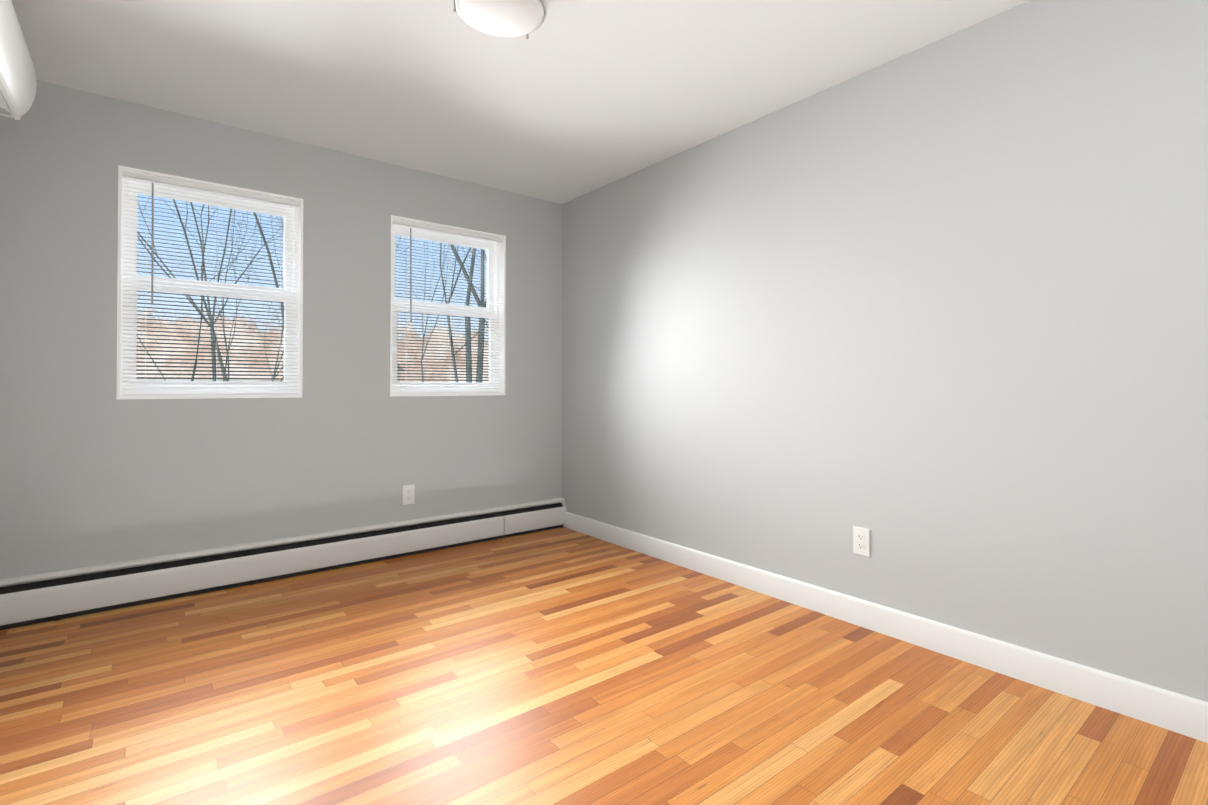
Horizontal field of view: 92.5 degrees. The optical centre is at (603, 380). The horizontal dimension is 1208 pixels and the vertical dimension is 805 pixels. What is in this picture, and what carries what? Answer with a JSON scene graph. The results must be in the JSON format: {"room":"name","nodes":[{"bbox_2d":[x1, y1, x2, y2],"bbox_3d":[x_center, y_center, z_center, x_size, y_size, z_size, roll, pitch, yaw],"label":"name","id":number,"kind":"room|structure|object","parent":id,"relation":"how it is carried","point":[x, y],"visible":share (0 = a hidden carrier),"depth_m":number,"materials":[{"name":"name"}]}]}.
{"room":"empty bedroom","nodes":[
{"label":"empty bedroom","id":0,"kind":"room"},
{"bbox_2d":[0,80,561,578],"bbox_3d":[-1.572,-0.130,3.521,3.040,2.440,0.200,0,-1,-38],"label":"wall","id":1,"kind":"structure","parent":0,"point":[94,470],"depth_m":3.09,"materials":[{"name":"grey paint"}]},
{"bbox_2d":[120,177,297,396],"bbox_3d":[-2.100,-0.469,3.127,0.807,1.130,0.085,0,-1,-38],"label":"window","id":2,"kind":"structure","parent":1,"relation":"in","point":[170,196],"depth_m":3.08,"materials":[{"name":"white plastic"}]},
{"bbox_2d":[121,170,299,395],"bbox_3d":[-2.046,-0.472,3.058,0.781,1.102,0.045,0,-1,-38],"label":"window blind","id":3,"kind":"object","parent":2,"relation":"attached to","point":[167,181],"visible":0.92,"depth_m":3.03,"materials":[{"name":"white plastic"}]},
{"bbox_2d":[116,165,302,399],"bbox_3d":[-2.051,-0.470,3.064,0.807,1.130,0.075,0,-1,-38],"label":"liner","id":4,"kind":"object","parent":1,"relation":"attached to","point":[300,302],"visible":0.94,"depth_m":3.03,"materials":[{"name":"white"}]},
{"bbox_2d":[0,497,565,629],"bbox_3d":[-1.490,0.982,3.404,3.036,0.212,0.067,0,-1,-38],"label":"baseboard heater","id":5,"kind":"object","parent":1,"relation":"attached to","point":[26,600],"visible":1,"depth_m":3.06,"materials":[{"name":"white metal"}]},
{"bbox_2d":[402,484,414,504],"bbox_3d":[-1.233,0.721,3.649,0.076,0.122,0.009,0,-1,-38],"label":"electrical outlet","id":6,"kind":"object","parent":1,"relation":"attached to","point":[408,494],"visible":1,"depth_m":3.65,"materials":[{"name":"white plastic"}]},
{"bbox_2d":[392,224,498,393],"bbox_3d":[-1.085,-0.461,3.934,0.805,1.130,0.085,0,-1,-38],"label":"window","id":7,"kind":"structure","parent":1,"relation":"in","point":[447,241],"depth_m":3.96,"materials":[{"name":"white plastic"}]},
{"bbox_2d":[392,218,502,393],"bbox_3d":[-1.030,-0.464,3.866,0.779,1.102,0.045,0,-1,-38],"label":"window blind","id":8,"kind":"object","parent":7,"relation":"attached to","point":[442,229],"visible":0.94,"depth_m":3.83,"materials":[{"name":"white plastic"}]},
{"bbox_2d":[390,215,505,396],"bbox_3d":[-1.035,-0.462,3.872,0.805,1.130,0.075,0,-1,-38],"label":"liner","id":9,"kind":"object","parent":1,"relation":"attached to","point":[502,271],"visible":0.65,"depth_m":4.09,"materials":[{"name":"white"}]},
{"bbox_2d":[11,0,1028,203],"bbox_3d":[-0.265,-1.467,1.891,3.440,0.200,4.400,0,-1,-38],"label":"ceiling","id":10,"kind":"structure","parent":0,"point":[567,101],"depth_m":2.51,"materials":[{"name":"white paint"}]},
{"bbox_2d":[453,0,546,39],"bbox_3d":[-0.353,-1.306,2.000,0.315,0.120,0.323,0,-1,-38],"label":"lamp","id":11,"kind":"object","parent":10,"relation":"attached to","point":[507,18],"visible":1,"depth_m":1.99,"materials":[{"name":"white glass"}]},
{"bbox_2d":[0,527,1207,804],"bbox_3d":[-0.265,1.173,1.864,3.440,0.200,4.400,0,-1,-38],"label":"floor","id":12,"kind":"structure","parent":0,"point":[562,665],"depth_m":1.91,"materials":[{"name":"brown wood"}]},
{"bbox_2d":[562,0,1207,701],"bbox_3d":[1.003,-0.137,2.886,0.200,2.440,4.400,0,-1,-38],"label":"wall","id":13,"kind":"structure","parent":0,"point":[932,318],"depth_m":2.28,"materials":[{"name":"grey paint"}]},
{"bbox_2d":[853,526,869,556],"bbox_3d":[1.133,0.710,2.546,0.009,0.122,0.076,0,-1,-38],"label":"electrical outlet","id":14,"kind":"object","parent":13,"relation":"attached to","point":[861,540],"visible":1,"depth_m":2.54,"materials":[{"name":"white plastic"}]},
{"bbox_2d":[565,512,1207,742],"bbox_3d":[0.920,1.025,2.806,0.015,0.115,3.998,0,-1,-38],"label":"baseboard","id":15,"kind":"structure","parent":13,"relation":"attached to","point":[1169,710],"depth_m":2.25,"materials":[{"name":"white paint"}]},
{"bbox_3d":[-1.533,-0.157,0.869,0.200,2.440,4.400,0,-1,-38],"label":"wall","id":16,"kind":"structure","parent":0,"visible":0},
{"bbox_2d":[0,0,36,119],"bbox_3d":[-2.015,-1.134,1.831,0.230,0.303,0.792,0,-1,-38],"label":"mini-split air conditioner","id":17,"kind":"object","parent":16,"relation":"attached to","point":[18,83],"visible":1,"depth_m":1.96,"materials":[{"name":"white plastic"}]},
{"label":"outside","id":18,"kind":"structure","parent":0,"visible":0},
{"bbox_2d":[137,379,283,381],"bbox_3d":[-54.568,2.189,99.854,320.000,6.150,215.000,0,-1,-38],"label":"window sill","id":19,"kind":"structure","parent":18,"point":[251,380],"depth_m":68.33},
{"bbox_2d":[137,197,277,380],"bbox_3d":[-8.955,-3.185,12.509,4.876,15.439,5.976,0,-1,-38],"label":"tree","id":20,"kind":"object","parent":19,"relation":"on","point":[203,249],"depth_m":12.15,"materials":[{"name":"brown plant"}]},
{"bbox_2d":[137,196,283,381],"bbox_3d":[-10.037,-3.554,13.250,8.119,16.196,7.370,0,-1,-38],"label":"tree","id":21,"kind":"object","parent":19,"relation":"on","point":[192,301],"depth_m":13.40,"materials":[{"name":"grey plant"}]},
{"bbox_2d":[173,199,283,380],"bbox_3d":[-8.752,-3.644,14.401,7.430,16.399,8.570,0,-1,-38],"label":"tree","id":22,"kind":"object","parent":19,"relation":"on","point":[219,314],"depth_m":14.38,"materials":[{"name":"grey plant"}]},
{"bbox_2d":[253,212,283,319],"bbox_3d":[-7.003,-4.636,10.236,7.530,18.300,5.321,0,-1,-38],"label":"tree","id":23,"kind":"object","parent":19,"relation":"on","point":[272,266],"depth_m":12.96,"materials":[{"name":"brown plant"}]},
{"bbox_2d":[137,308,487,382],"bbox_3d":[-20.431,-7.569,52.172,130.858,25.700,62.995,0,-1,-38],"label":"tree","id":24,"kind":"object","parent":19,"relation":"on","point":[201,346],"depth_m":72.02,"materials":[{"name":"brown plant"}]},
{"bbox_2d":[225,226,402,350],"bbox_3d":[-8.345,-2.476,16.725,5.816,14.103,8.467,0,-1,-38],"label":"tree","id":25,"kind":"object","parent":19,"relation":"on","point":[278,284],"depth_m":16.89,"materials":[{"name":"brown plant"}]},
{"bbox_2d":[270,215,419,381],"bbox_3d":[-5.131,-1.266,11.666,4.517,11.591,6.167,0,-1,-38],"label":"tree","id":26,"kind":"object","parent":19,"relation":"on","point":[283,324],"depth_m":11.10,"materials":[{"name":"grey plant"}]},
{"bbox_2d":[396,241,460,381],"bbox_3d":[-7.693,-3.791,24.496,5.910,16.819,6.527,0,-1,-38],"label":"tree","id":27,"kind":"object","parent":19,"relation":"on","point":[428,300],"depth_m":23.81,"materials":[{"name":"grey plant"}]},
{"bbox_2d":[440,242,487,382],"bbox_3d":[-2.023,-3.807,9.147,5.794,16.633,5.818,0,-1,-38],"label":"tree","id":28,"kind":"object","parent":19,"relation":"on","point":[470,281],"depth_m":10.10,"materials":[{"name":"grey plant"}]},
{"bbox_2d":[449,244,487,382],"bbox_3d":[-1.377,-3.856,10.573,8.391,16.760,7.604,0,-1,-38],"label":"tree","id":29,"kind":"object","parent":19,"relation":"on","point":[482,281],"depth_m":10.34,"materials":[{"name":"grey plant"}]}
]}

